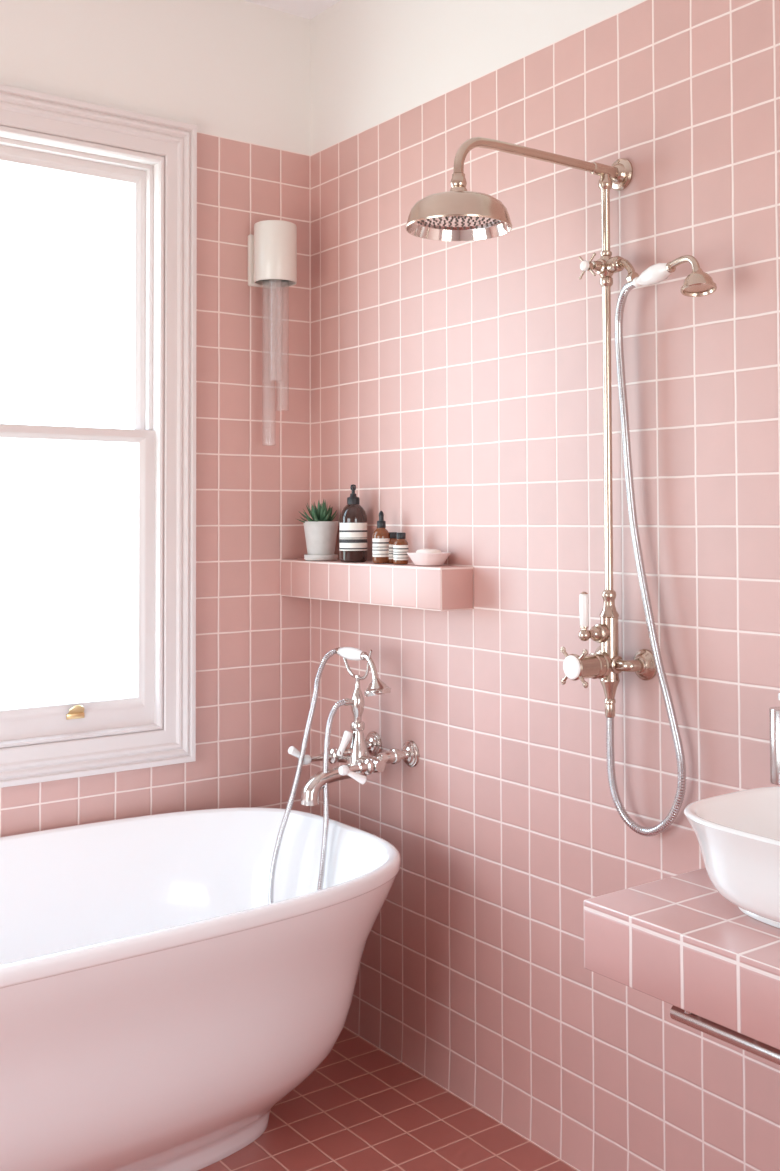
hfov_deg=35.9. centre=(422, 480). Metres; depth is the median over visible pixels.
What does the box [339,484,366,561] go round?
pump bottle
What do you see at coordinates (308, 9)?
ceiling
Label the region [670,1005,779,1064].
towel rail
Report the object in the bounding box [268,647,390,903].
handset
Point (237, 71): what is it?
wall
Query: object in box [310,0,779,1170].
wall
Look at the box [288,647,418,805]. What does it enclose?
mixer
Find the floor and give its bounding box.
[198,1027,577,1170]
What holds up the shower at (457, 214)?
attached to the wall at (457, 385)
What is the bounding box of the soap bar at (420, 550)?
[416,549,441,552]
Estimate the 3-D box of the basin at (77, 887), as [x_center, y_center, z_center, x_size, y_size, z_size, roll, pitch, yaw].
[-0.857,1.107,2.534,1.652,0.480,0.836,1,-2,-37]
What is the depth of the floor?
2.79 m
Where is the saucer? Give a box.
[304,554,337,560]
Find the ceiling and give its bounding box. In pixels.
[244,0,340,19]
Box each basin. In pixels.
[0,811,387,964]
[684,787,779,927]
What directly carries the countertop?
attached to the wall at (457, 385)
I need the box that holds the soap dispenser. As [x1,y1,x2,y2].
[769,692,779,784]
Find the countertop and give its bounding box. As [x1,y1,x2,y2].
[584,868,779,1049]
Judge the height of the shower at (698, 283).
1.143 m
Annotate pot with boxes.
[303,521,338,554]
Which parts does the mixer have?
lever, valve stem, spout, diverter lever, diverter stem, lever, valve stem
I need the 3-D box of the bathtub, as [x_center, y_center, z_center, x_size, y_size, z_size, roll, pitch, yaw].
[-0.857,1.182,2.531,1.702,0.642,0.891,1,-2,-37]
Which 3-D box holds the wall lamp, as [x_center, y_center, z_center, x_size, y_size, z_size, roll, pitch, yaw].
[-0.422,-0.412,3.411,0.121,0.628,0.138,1,-2,-37]
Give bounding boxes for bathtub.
[0,807,399,1170]
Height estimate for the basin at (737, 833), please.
0.145 m
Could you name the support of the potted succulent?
on the saucer
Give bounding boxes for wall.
[0,0,310,836]
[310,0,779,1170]
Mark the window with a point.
(155, 726)
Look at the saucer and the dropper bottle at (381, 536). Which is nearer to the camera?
the dropper bottle at (381, 536)
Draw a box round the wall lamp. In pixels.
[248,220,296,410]
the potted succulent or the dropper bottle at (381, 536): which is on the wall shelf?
the dropper bottle at (381, 536)
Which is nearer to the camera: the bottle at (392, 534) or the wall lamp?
the bottle at (392, 534)
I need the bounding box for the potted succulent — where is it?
[297,500,338,554]
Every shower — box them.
[405,137,656,716]
[606,255,716,836]
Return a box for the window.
[0,84,196,787]
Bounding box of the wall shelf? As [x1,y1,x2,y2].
[281,559,473,610]
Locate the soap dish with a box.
[407,552,450,565]
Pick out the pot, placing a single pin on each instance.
(320, 536)
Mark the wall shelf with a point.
(443, 587)
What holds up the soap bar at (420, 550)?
in the soap dish
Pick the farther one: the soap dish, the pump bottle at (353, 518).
the pump bottle at (353, 518)
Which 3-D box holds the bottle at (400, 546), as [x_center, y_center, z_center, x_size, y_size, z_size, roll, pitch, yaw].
[-0.056,0.175,3.082,0.039,0.081,0.039,1,-2,-37]
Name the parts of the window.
sash, sash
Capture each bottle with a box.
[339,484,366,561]
[372,511,389,563]
[389,532,396,562]
[393,533,408,564]

